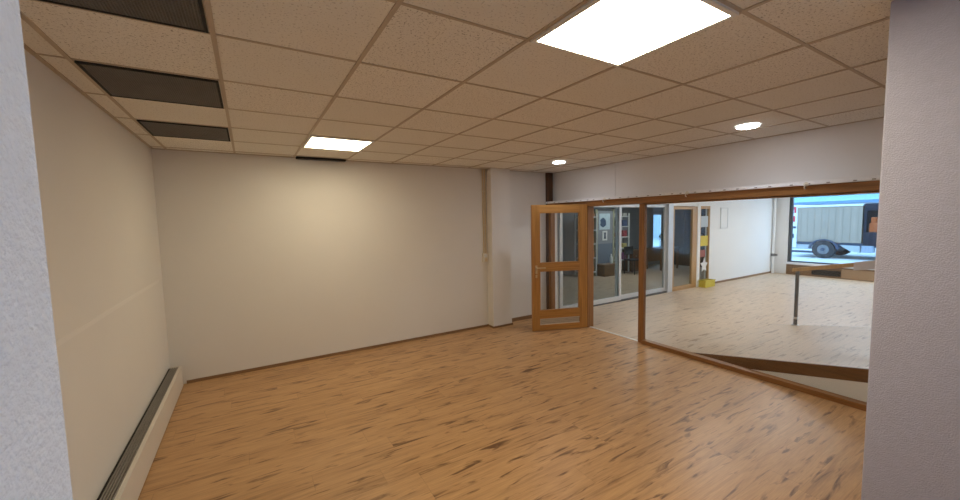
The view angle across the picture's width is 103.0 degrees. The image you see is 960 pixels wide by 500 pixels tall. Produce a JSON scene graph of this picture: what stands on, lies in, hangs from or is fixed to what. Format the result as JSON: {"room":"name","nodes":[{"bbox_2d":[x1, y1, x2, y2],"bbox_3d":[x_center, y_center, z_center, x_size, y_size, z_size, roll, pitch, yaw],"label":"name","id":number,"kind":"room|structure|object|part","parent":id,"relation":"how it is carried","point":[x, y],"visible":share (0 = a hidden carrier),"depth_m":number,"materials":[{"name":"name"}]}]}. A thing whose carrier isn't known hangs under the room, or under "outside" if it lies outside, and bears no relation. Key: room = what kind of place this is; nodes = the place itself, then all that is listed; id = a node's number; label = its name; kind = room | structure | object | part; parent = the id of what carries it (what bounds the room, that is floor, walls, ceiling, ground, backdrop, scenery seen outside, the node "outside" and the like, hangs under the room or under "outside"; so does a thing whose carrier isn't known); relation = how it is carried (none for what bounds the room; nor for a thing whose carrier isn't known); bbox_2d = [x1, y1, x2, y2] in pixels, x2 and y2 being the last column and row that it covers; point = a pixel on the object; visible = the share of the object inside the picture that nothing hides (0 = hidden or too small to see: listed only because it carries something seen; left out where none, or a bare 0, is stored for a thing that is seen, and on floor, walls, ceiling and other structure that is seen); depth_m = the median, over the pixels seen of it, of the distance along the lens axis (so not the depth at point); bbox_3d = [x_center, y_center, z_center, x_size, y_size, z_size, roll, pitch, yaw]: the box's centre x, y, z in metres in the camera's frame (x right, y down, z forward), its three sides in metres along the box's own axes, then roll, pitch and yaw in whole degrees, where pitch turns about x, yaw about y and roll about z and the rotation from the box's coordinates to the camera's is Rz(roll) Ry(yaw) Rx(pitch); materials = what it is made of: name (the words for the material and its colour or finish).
{"room":"empty office room","nodes":[
{"label":"empty office room","id":0,"kind":"room"},
{"bbox_2d":[0,0,72,499],"bbox_3d":[-0.600,0.482,0.088,0.678,2.618,0.280,-4,5,-31],"label":"wall","id":1,"kind":"structure","parent":0,"point":[34,460],"depth_m":0.31,"materials":[{"name":"paint"}]},
{"bbox_2d":[24,49,169,499],"bbox_3d":[-1.502,0.415,0.801,0.120,2.678,8.080,-4,5,-31],"label":"wall","id":2,"kind":"structure","parent":0,"point":[96,178],"depth_m":2.40,"materials":[{"name":"paint"}]},
{"bbox_2d":[56,279,158,346],"bbox_3d":[-2.357,0.433,2.334,0.002,0.030,3.980,-4,5,-31],"label":"trim","id":3,"kind":"structure","parent":2,"relation":"attached to","point":[69,336],"depth_m":2.39,"materials":[{"name":"paint"}]},
{"bbox_2d":[151,149,557,383],"bbox_3d":[-1.099,0.028,5.689,5.904,2.678,0.120,-4,5,-31],"label":"wall","id":4,"kind":"structure","parent":0,"point":[266,260],"depth_m":5.01,"materials":[{"name":"paint"}]},
{"bbox_2d":[187,315,531,383],"bbox_3d":[-1.050,1.337,5.725,5.354,0.060,0.014,-4,5,-31],"label":"baseboard","id":5,"kind":"structure","parent":4,"relation":"attached to","point":[527,316],"depth_m":5.17,"materials":[{"name":"brown wood"}]},
{"bbox_2d":[481,169,484,252],"bbox_3d":[0.052,-0.631,6.260,0.032,1.378,0.026,-4,5,-31],"label":"cable conduit","id":6,"kind":"object","parent":4,"relation":"attached to","point":[482,191],"visible":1,"depth_m":6.25,"materials":[{"name":"beige plastic"}]},
{"bbox_2d":[482,253,487,261],"bbox_3d":[0.088,0.125,6.319,0.096,0.150,0.049,-4,5,-31],"label":"switch box","id":7,"kind":"object","parent":4,"relation":"attached to","point":[484,255],"visible":1,"depth_m":6.30,"materials":[{"name":"beige plastic"}]},
{"bbox_2d":[484,169,486,252],"bbox_3d":[0.084,-0.634,6.280,0.032,1.378,0.026,-4,5,-31],"label":"cable conduit","id":8,"kind":"object","parent":4,"relation":"attached to","point":[484,169],"visible":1,"depth_m":6.27,"materials":[{"name":"beige plastic"}]},
{"bbox_2d":[545,173,552,308],"bbox_3d":[1.281,-0.094,7.024,0.125,2.618,0.060,-4,5,-31],"label":"trim","id":9,"kind":"structure","parent":4,"relation":"attached to","point":[548,176],"depth_m":6.95,"materials":[{"name":"brown wood"}]},
{"bbox_2d":[19,0,893,173],"bbox_3d":[1.073,-1.040,2.026,5.754,0.052,8.304,-4,5,-31],"label":"ceiling","id":10,"kind":"structure","parent":0,"point":[440,83],"depth_m":2.24,"materials":[{"name":"tile"}]},
{"bbox_2d":[38,0,207,32],"bbox_3d":[-1.275,-0.907,1.242,0.595,0.013,0.585,-4,5,-31],"label":"ceiling vent","id":11,"kind":"object","parent":10,"relation":"in","point":[185,14],"visible":1,"depth_m":1.46,"materials":[{"name":"grey metal"}]},
{"bbox_2d":[74,60,223,108],"bbox_3d":[-1.924,-0.977,2.308,0.595,0.013,0.585,-4,5,-31],"label":"ceiling vent","id":12,"kind":"object","parent":10,"relation":"in","point":[116,81],"visible":1,"depth_m":2.25,"materials":[{"name":"grey metal"}]},
{"bbox_2d":[136,119,230,141],"bbox_3d":[-2.573,-1.046,3.374,0.595,0.013,0.585,-4,5,-31],"label":"ceiling vent","id":13,"kind":"object","parent":10,"relation":"in","point":[155,128],"visible":1,"depth_m":3.33,"materials":[{"name":"grey metal"}]},
{"bbox_2d":[296,156,345,161],"bbox_3d":[-2.033,-1.162,4.889,0.590,0.024,0.090,-4,5,-31],"label":"ceiling vent","id":14,"kind":"object","parent":10,"relation":"in","point":[297,157],"visible":1,"depth_m":4.86,"materials":[{"name":"black metal"}]},
{"bbox_2d":[302,135,373,151],"bbox_3d":[-1.504,-1.115,4.020,0.609,0.016,0.609,-4,5,-31],"label":"led panel","id":15,"kind":"object","parent":10,"relation":"attached to","point":[316,142],"visible":1,"depth_m":3.98,"materials":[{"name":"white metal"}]},
{"bbox_2d":[552,161,565,163],"bbox_3d":[1.163,-1.290,5.620,0.196,0.013,0.196,-4,5,-31],"label":"recessed light","id":16,"kind":"object","parent":10,"relation":"in","point":[554,162],"visible":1,"depth_m":5.58,"materials":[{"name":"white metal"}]},
{"bbox_2d":[530,0,738,66],"bbox_3d":[0.653,-0.978,1.678,0.609,0.016,0.609,-4,5,-31],"label":"led panel","id":17,"kind":"object","parent":10,"relation":"attached to","point":[616,33],"visible":1,"depth_m":1.66,"materials":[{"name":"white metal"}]},
{"bbox_2d":[735,123,760,128],"bbox_3d":[2.518,-1.160,3.586,0.196,0.013,0.196,-4,5,-31],"label":"recessed light","id":18,"kind":"object","parent":10,"relation":"in","point":[752,125],"visible":1,"depth_m":3.56,"materials":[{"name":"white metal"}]},
{"bbox_2d":[486,168,511,325],"bbox_3d":[0.319,-0.025,6.384,0.372,2.618,0.160,-4,5,-31],"label":"wall pier","id":19,"kind":"object","parent":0,"point":[497,180],"visible":0.93,"depth_m":6.30,"materials":[{"name":"paint"}]},
{"bbox_2d":[488,323,512,327],"bbox_3d":[0.352,1.266,6.473,0.396,0.030,0.158,-4,5,-31],"label":"baseboard","id":20,"kind":"object","parent":19,"relation":"attached to","point":[491,326],"visible":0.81,"depth_m":6.39,"materials":[{"name":"brown wood"}]},
{"bbox_2d":[138,263,873,499],"bbox_3d":[3.928,1.257,6.226,15.000,0.060,11.600,-4,5,-31],"label":"floor","id":21,"kind":"structure","parent":0,"point":[515,411],"depth_m":3.43,"materials":[{"name":"brown wood"}]},
{"bbox_2d":[97,365,182,499],"bbox_3d":[-2.156,1.539,2.241,0.114,0.242,4.674,-4,5,-31],"label":"radiator","id":22,"kind":"object","parent":21,"relation":"on","point":[126,481],"visible":1,"depth_m":2.81,"materials":[{"name":"metal"}]},
{"bbox_2d":[575,214,596,275],"bbox_3d":[3.246,-0.146,11.700,0.550,1.920,0.400,-4,5,-31],"label":"shelf rack","id":23,"kind":"object","parent":21,"relation":"on","point":[595,243],"visible":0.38,"depth_m":11.68,"materials":[{"name":"metal"}]},
{"bbox_2d":[594,209,614,275],"bbox_3d":[3.906,-0.248,12.001,0.860,2.050,0.080,-4,5,-31],"label":"display panel","id":24,"kind":"object","parent":21,"relation":"on","point":[605,248],"visible":0.64,"depth_m":11.98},
{"bbox_3d":[3.581,-0.226,11.805,0.100,2.050,0.080,-4,5,-31],"label":"edge post","id":25,"kind":"part","parent":24,"relation":"part of","materials":[{"name":"silver metal"}]},
{"bbox_2d":[599,213,609,229],"bbox_3d":[3.898,-0.889,11.923,0.480,0.500,0.013,-4,5,-31],"label":"framed poster","id":26,"kind":"object","parent":24,"relation":"attached to","point":[604,219],"visible":1,"depth_m":11.91,"materials":[{"name":"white paper"}]},
{"bbox_2d":[602,231,606,240],"bbox_3d":[3.916,-0.451,11.962,0.220,0.300,0.013,-4,5,-31],"label":"framed poster","id":27,"kind":"object","parent":24,"relation":"attached to","point":[604,233],"visible":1,"depth_m":11.94,"materials":[{"name":"white paper"}]},
{"bbox_3d":[4.247,-0.271,12.208,0.060,2.050,0.080,-4,5,-31],"label":"edge post","id":28,"kind":"part","parent":24,"relation":"part of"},
{"bbox_2d":[597,262,621,276],"bbox_3d":[4.009,0.603,11.867,0.780,0.370,0.330,-4,5,-31],"label":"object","id":29,"kind":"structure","parent":21,"relation":"on","point":[603,269],"depth_m":11.68,"materials":[{"name":"brown wood"}]},
{"bbox_3d":[4.009,0.618,11.868,0.720,0.340,0.290,-4,5,-31],"label":"panel","id":30,"kind":"part","parent":29,"relation":"part of","materials":[{"name":"brown wood"}]},
{"bbox_2d":[590,326,637,340],"bbox_3d":[2.057,1.288,5.889,0.040,0.006,0.925,-4,5,-31],"label":"trim","id":31,"kind":"structure","parent":21,"relation":"on","point":[590,326],"depth_m":5.88,"materials":[{"name":"metal"}]},
{"bbox_2d":[614,213,629,271],"bbox_3d":[4.544,-0.230,12.438,0.600,1.920,0.320,-4,5,-31],"label":"shelf rack","id":32,"kind":"object","parent":21,"relation":"on","point":[628,216],"visible":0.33,"depth_m":12.42,"materials":[{"name":"white metal"}]},
{"bbox_2d":[621,230,626,236],"bbox_3d":[4.653,-0.544,12.473,0.179,0.196,0.220,-4,5,-31],"label":"storage box","id":33,"kind":"object","parent":32,"relation":"on","point":[624,232],"visible":0.58,"depth_m":12.37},
{"bbox_2d":[622,220,626,225],"bbox_3d":[4.647,-0.879,12.447,0.180,0.190,0.220,-4,5,-31],"label":"storage box","id":34,"kind":"object","parent":32,"relation":"on","point":[624,222],"visible":0.51,"depth_m":12.34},
{"bbox_2d":[622,249,638,271],"bbox_3d":[5.146,0.340,12.822,0.560,0.700,0.435,-4,5,-31],"label":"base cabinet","id":35,"kind":"object","parent":21,"relation":"on","point":[635,251],"visible":0.52,"depth_m":12.63,"materials":[{"name":"brown wood"}]},
{"bbox_3d":[5.131,0.359,12.588,0.250,0.620,0.020,-4,5,-31],"label":"door","id":36,"kind":"part","parent":35,"relation":"part of","materials":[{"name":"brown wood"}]},
{"bbox_2d":[624,246,638,274],"bbox_3d":[4.854,0.325,12.065,0.420,0.860,0.400,-4,5,-31],"label":"chair","id":37,"kind":"object","parent":21,"relation":"on","point":[628,250],"visible":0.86,"depth_m":12.13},
{"bbox_3d":[4.752,0.015,12.199,0.420,0.260,0.030,-4,5,-31],"label":"backrest","id":38,"kind":"part","parent":37,"relation":"part of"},
{"bbox_3d":[4.853,0.305,12.063,0.420,0.040,0.400,-4,5,-31],"label":"seat","id":39,"kind":"part","parent":37,"relation":"part of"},
{"bbox_2d":[646,246,679,270],"bbox_3d":[6.272,0.273,13.130,1.050,0.740,0.650,-4,5,-31],"label":"table","id":40,"kind":"object","parent":21,"relation":"on","point":[652,253],"visible":0.73,"depth_m":13.13,"materials":[{"name":"brown wood"}]},
{"bbox_3d":[5.744,0.305,13.116,0.050,0.700,0.050,-4,5,-31],"label":"leg","id":41,"kind":"part","parent":40,"relation":"part of","materials":[{"name":"brown wood"}]},
{"bbox_3d":[6.138,0.154,13.340,0.870,0.450,0.020,-4,5,-31],"label":"modesty panel","id":42,"kind":"part","parent":40,"relation":"part of","materials":[{"name":"brown wood"}]},
{"bbox_3d":[6.014,0.334,12.673,0.050,0.700,0.050,-4,5,-31],"label":"leg","id":43,"kind":"part","parent":40,"relation":"part of","materials":[{"name":"brown wood"}]},
{"bbox_3d":[6.801,0.281,13.148,0.050,0.700,0.050,-4,5,-31],"label":"leg","id":44,"kind":"part","parent":40,"relation":"part of","materials":[{"name":"brown wood"}]},
{"bbox_2d":[674,209,705,266],"bbox_3d":[7.859,-0.510,13.371,0.560,2.200,2.300,-4,5,-31],"label":"tall cabinet","id":45,"kind":"object","parent":21,"relation":"on","point":[682,216],"visible":0.11,"depth_m":13.74,"materials":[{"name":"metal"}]},
{"bbox_3d":[7.210,-0.549,13.976,0.020,2.090,0.550,-4,5,-31],"label":"door","id":46,"kind":"part","parent":45,"relation":"part of","materials":[{"name":"glass"}]},
{"bbox_3d":[7.505,-0.517,13.490,0.020,2.090,0.550,-4,5,-31],"label":"door","id":47,"kind":"part","parent":45,"relation":"part of","materials":[{"name":"glass"}]},
{"bbox_3d":[7.801,-0.485,13.004,0.020,2.090,0.550,-4,5,-31],"label":"door","id":48,"kind":"part","parent":45,"relation":"part of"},
{"bbox_2d":[698,278,715,287],"bbox_3d":[5.741,0.837,9.648,0.460,0.175,0.180,-4,5,-31],"label":"crate","id":49,"kind":"object","parent":21,"relation":"on","point":[704,283],"visible":1,"depth_m":9.57,"materials":[{"name":"yellow plastic"}]},
{"bbox_2d":[691,324,870,401],"bbox_3d":[4.325,1.118,4.633,2.352,0.448,2.275,-4,5,-31],"label":"ramp","id":50,"kind":"object","parent":21,"relation":"on","point":[834,359],"visible":0.53,"depth_m":4.39,"materials":[{"name":"brown wood"}]},
{"bbox_3d":[3.503,1.269,3.757,0.018,0.316,1.619,-4,5,-31],"label":"panel","id":51,"kind":"part","parent":50,"relation":"part of","materials":[{"name":"beige wood"}]},
{"bbox_2d":[791,260,874,325],"bbox_3d":[5.357,0.566,5.064,0.100,1.306,1.990,-4,5,-31],"label":"handrail","id":52,"kind":"object","parent":50,"relation":"on","point":[863,265],"visible":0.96,"depth_m":5.61,"materials":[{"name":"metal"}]},
{"bbox_3d":[4.876,0.742,5.879,0.048,0.850,0.048,-4,5,-31],"label":"post","id":53,"kind":"part","parent":52,"relation":"part of","materials":[{"name":"grey metal"}]},
{"bbox_3d":[5.349,0.153,5.032,0.060,0.468,1.990,-4,5,-31],"label":"rail","id":54,"kind":"part","parent":52,"relation":"part of","materials":[{"name":"brown wood"}]},
{"bbox_2d":[557,207,662,275],"bbox_3d":[3.376,-0.561,12.503,9.250,2.618,0.120,-4,5,-31],"label":"wall","id":55,"kind":"structure","parent":0,"point":[568,218],"depth_m":13.41,"materials":[{"name":"grey paint"}]},
{"bbox_2d":[653,214,661,245],"bbox_3d":[6.716,-0.676,14.517,0.550,1.400,0.060,-4,5,-31],"label":"window","id":56,"kind":"structure","parent":55,"relation":"in","point":[653,214],"depth_m":14.61,"materials":[{"name":"glass"}]},
{"bbox_2d":[553,118,883,200],"bbox_3d":[2.658,-0.993,4.990,0.090,0.668,4.860,-4,5,-31],"label":"wall","id":57,"kind":"structure","parent":0,"point":[852,150],"depth_m":4.32,"materials":[{"name":"white paint"}]},
{"bbox_2d":[549,213,554,308],"bbox_3d":[1.529,0.254,6.657,0.100,1.971,0.858,-4,5,-31],"label":"window","id":58,"kind":"structure","parent":57,"relation":"in","point":[551,215],"depth_m":6.97,"materials":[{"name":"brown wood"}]},
{"bbox_2d":[531,204,586,330],"bbox_3d":[1.278,0.281,6.083,0.953,1.993,0.170,-2,5,-11],"label":"door","id":59,"kind":"structure","parent":57,"relation":"in","point":[575,317],"depth_m":6.07,"materials":[{"name":"brown wood"}]},
{"bbox_3d":[0.946,0.343,5.966,0.153,0.195,0.064,-2,5,-11],"label":"handle","id":60,"kind":"part","parent":59,"relation":"part of","materials":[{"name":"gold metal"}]},
{"bbox_3d":[1.247,-0.652,6.008,0.676,0.120,0.042,-2,5,-11],"label":"rail","id":61,"kind":"part","parent":59,"relation":"part of","materials":[{"name":"brown wood"}]},
{"bbox_2d":[540,316,579,324],"bbox_3d":[1.283,1.132,6.147,0.676,0.100,0.034,-2,5,-11],"label":"vent grille","id":62,"kind":"object","parent":59,"relation":"attached to","point":[544,320],"depth_m":6.13,"materials":[{"name":"metal"}]},
{"bbox_3d":[1.265,0.260,6.079,0.676,0.124,0.042,-2,5,-11],"label":"rail","id":63,"kind":"part","parent":59,"relation":"part of","materials":[{"name":"brown wood"}]},
{"bbox_3d":[1.283,1.115,6.145,0.676,0.320,0.042,-2,5,-11],"label":"rail","id":64,"kind":"part","parent":59,"relation":"part of","materials":[{"name":"brown wood"}]},
{"bbox_2d":[587,206,593,326],"bbox_3d":[1.776,0.280,6.251,0.140,1.972,0.095,-4,5,-31],"label":"trim","id":65,"kind":"structure","parent":57,"relation":"attached to","point":[590,209],"depth_m":6.20,"materials":[{"name":"brown wood"}]},
{"bbox_2d":[638,203,646,342],"bbox_3d":[2.289,0.337,5.380,0.060,1.972,0.080,-4,5,-31],"label":"trim","id":66,"kind":"structure","parent":57,"relation":"attached to","point":[642,207],"depth_m":5.35,"materials":[{"name":"brown wood"}]},
{"bbox_2d":[546,176,879,203],"bbox_3d":[2.536,-0.724,4.898,0.254,0.036,4.800,-4,5,-31],"label":"trim","id":67,"kind":"structure","parent":57,"relation":"attached to","point":[871,178],"depth_m":4.14,"materials":[{"name":"paint"}]},
{"bbox_2d":[547,180,879,410],"bbox_3d":[2.548,0.320,4.973,0.145,2.058,4.800,-4,5,-31],"label":"window","id":68,"kind":"structure","parent":57,"relation":"in","point":[827,395],"depth_m":4.10,"materials":[{"name":"brown wood"}]},
{"bbox_3d":[3.054,1.375,4.201,0.090,0.054,2.840,-4,5,-31],"label":"sill","id":69,"kind":"part","parent":68,"relation":"part of","materials":[{"name":"brown wood"}]},
{"bbox_3d":[3.040,-0.557,4.067,0.060,0.016,2.840,-4,5,-31],"label":"frame","id":70,"kind":"part","parent":68,"relation":"part of","materials":[{"name":"brown wood"}]},
{"bbox_2d":[687,198,773,280],"bbox_3d":[5.203,-0.387,9.452,8.800,2.668,0.120,-4,5,-31],"label":"wall","id":71,"kind":"structure","parent":0,"point":[744,248],"depth_m":10.64,"materials":[{"name":"white paint"}]},
{"bbox_2d":[558,205,621,307],"bbox_3d":[2.237,0.099,7.636,1.740,2.040,0.040,-4,5,-31],"label":"door","id":72,"kind":"structure","parent":71,"relation":"in","point":[560,215],"depth_m":7.77,"materials":[{"name":"metal"}]},
{"bbox_2d":[593,291,666,306],"bbox_3d":[2.924,1.084,8.148,3.390,0.030,0.100,-4,5,-31],"label":"trim","id":73,"kind":"structure","parent":71,"relation":"attached to","point":[630,298],"depth_m":8.29,"materials":[{"name":"grey metal"}]},
{"bbox_2d":[615,204,665,298],"bbox_3d":[3.615,0.002,8.522,1.740,2.040,0.040,-4,5,-31],"label":"door","id":74,"kind":"structure","parent":71,"relation":"in","point":[634,294],"depth_m":8.50,"materials":[{"name":"metal"}]},
{"bbox_2d":[665,203,673,292],"bbox_3d":[2.983,0.037,8.110,3.570,2.120,0.130,-4,5,-31],"label":"trim","id":75,"kind":"structure","parent":71,"relation":"attached to","point":[669,207],"depth_m":8.92,"materials":[{"name":"metal"}]},
{"bbox_2d":[672,206,697,291],"bbox_3d":[4.965,-0.045,9.294,1.030,2.020,0.060,-4,5,-31],"label":"door","id":76,"kind":"structure","parent":71,"relation":"in","point":[694,209],"depth_m":9.44,"materials":[{"name":"brown wood"}]},
{"bbox_2d":[674,203,710,286],"bbox_3d":[5.200,-0.097,9.451,1.620,2.090,0.110,-4,5,-31],"label":"trim","id":77,"kind":"structure","parent":71,"relation":"attached to","point":[675,204],"depth_m":9.54,"materials":[{"name":"white paint"}]},
{"bbox_2d":[699,206,709,279],"bbox_3d":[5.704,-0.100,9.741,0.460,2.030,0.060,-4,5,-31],"label":"bookshelf","id":78,"kind":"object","parent":71,"relation":"in","point":[702,207],"depth_m":9.80,"materials":[{"name":"brown wood"}]},
{"bbox_2d":[700,250,704,256],"bbox_3d":[5.677,0.088,9.728,0.220,0.180,0.006,-4,5,-31],"label":"poster","id":79,"kind":"object","parent":78,"relation":"attached to","point":[702,252],"visible":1,"depth_m":9.72,"materials":[{"name":"red paper"}]},
{"bbox_2d":[700,258,706,270],"bbox_3d":[5.751,0.373,9.792,0.342,0.362,0.006,-4,5,-31],"label":"decal","id":80,"kind":"object","parent":78,"relation":"attached to","point":[703,264],"visible":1,"depth_m":9.78,"materials":[{"name":"white paper"}]},
{"bbox_2d":[700,235,707,245],"bbox_3d":[5.705,-0.234,9.724,0.360,0.260,0.006,-4,5,-31],"label":"poster","id":81,"kind":"object","parent":78,"relation":"attached to","point":[704,239],"visible":1,"depth_m":9.73,"materials":[{"name":"yellow paper"}]},
{"bbox_2d":[701,216,707,226],"bbox_3d":[5.695,-0.722,9.686,0.340,0.280,0.006,-4,5,-31],"label":"poster","id":82,"kind":"object","parent":78,"relation":"attached to","point":[704,219],"visible":1,"depth_m":9.69,"materials":[{"name":"white paper"}]},
{"bbox_2d":[720,208,727,228],"bbox_3d":[6.471,-0.846,10.112,0.360,0.550,0.020,-4,5,-31],"label":"cover plate","id":83,"kind":"object","parent":71,"relation":"attached to","point":[723,211],"visible":1,"depth_m":10.10,"materials":[{"name":"white paint"}]},
{"bbox_2d":[715,271,770,282],"bbox_3d":[7.478,0.773,10.834,3.600,0.050,0.014,-4,5,-31],"label":"baseboard","id":84,"kind":"structure","parent":71,"relation":"attached to","point":[769,271],"depth_m":10.79,"materials":[{"name":"brown wood"}]},
{"bbox_2d":[771,198,777,272],"bbox_3d":[8.925,-0.600,11.540,0.100,2.618,0.160,-4,5,-31],"label":"pipe","id":85,"kind":"object","parent":71,"relation":"attached to","point":[773,254],"visible":0.88,"depth_m":11.56,"materials":[{"name":"white metal"}]},
{"bbox_2d":[774,197,789,273],"bbox_3d":[10.299,-0.512,9.721,0.200,2.668,4.940,-4,5,-31],"label":"wall","id":86,"kind":"structure","parent":0,"point":[782,204],"depth_m":11.51,"materials":[{"name":"white paint"}]},
{"bbox_2d":[786,193,877,269],"bbox_3d":[10.213,-0.492,9.799,0.270,2.020,3.760,-4,5,-31],"label":"window","id":87,"kind":"structure","parent":86,"relation":"in","point":[791,209],"depth_m":11.29,"materials":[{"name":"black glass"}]},
{"bbox_3d":[10.233,0.485,9.875,0.270,0.060,3.760,-4,5,-31],"label":"sill","id":88,"kind":"part","parent":87,"relation":"part of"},
{"bbox_2d":[786,264,874,281],"bbox_3d":[10.168,0.669,9.847,0.070,0.300,3.760,-4,5,-31],"label":"wall","id":89,"kind":"structure","parent":0,"point":[840,273],"depth_m":10.42,"materials":[{"name":"brown wood"}]},
{"bbox_3d":[10.293,0.696,9.597,0.022,0.240,1.800,-4,5,-31],"label":"access panel","id":90,"kind":"part","parent":89,"relation":"part of","materials":[{"name":"brown wood"}]},
{"bbox_2d":[861,0,959,499],"bbox_3d":[2.740,0.257,2.108,2.370,2.618,0.280,-4,5,-31],"label":"wall","id":91,"kind":"structure","parent":0,"point":[912,441],"depth_m":1.49,"materials":[{"name":"grey paint"}]},
{"label":"outside","id":92,"kind":"structure","parent":0,"visible":0},
{"bbox_2d":[653,239,875,263],"bbox_3d":[20.507,-0.050,18.348,26.000,0.200,38.000,-4,5,-31],"label":"street","id":93,"kind":"structure","parent":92,"point":[851,257],"depth_m":14.52,"materials":[{"name":"grey asphalt"}]},
{"bbox_2d":[653,193,878,238],"bbox_3d":[21.012,-4.626,18.358,4.600,8.900,34.000,-4,5,-31],"label":"building","id":94,"kind":"structure","parent":93,"relation":"on","point":[860,198],"depth_m":20.01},
{"bbox_2d":[792,203,878,257],"bbox_3d":[14.414,-0.691,13.787,2.130,2.030,4.620,-4,5,-31],"label":"truck","id":95,"kind":"object","parent":93,"relation":"on","point":[839,229],"visible":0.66,"depth_m":14.11,"materials":[{"name":"metal"}]},
{"bbox_3d":[13.294,-0.993,15.653,2.080,1.670,0.240,-4,5,-31],"label":"frame","id":96,"kind":"part","parent":95,"relation":"part of","materials":[{"name":"white metal"}]},
{"bbox_3d":[13.829,-1.702,14.690,2.060,0.070,1.880,-4,5,-31],"label":"roof rail","id":97,"kind":"part","parent":95,"relation":"part of","materials":[{"name":"white metal"}]},
{"bbox_3d":[14.355,-0.211,13.888,1.800,0.140,4.400,-4,5,-31],"label":"chassis rail","id":98,"kind":"part","parent":95,"relation":"part of","materials":[{"name":"grey metal"}]},
{"bbox_3d":[13.497,-0.052,13.874,0.400,0.260,0.550,-4,5,-31],"label":"fuel tank","id":99,"kind":"part","parent":95,"relation":"part of","materials":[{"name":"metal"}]},
{"bbox_3d":[13.804,-0.869,13.333,0.340,0.560,0.220,-4,5,-31],"label":"cab seat","id":100,"kind":"part","parent":95,"relation":"part of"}
]}

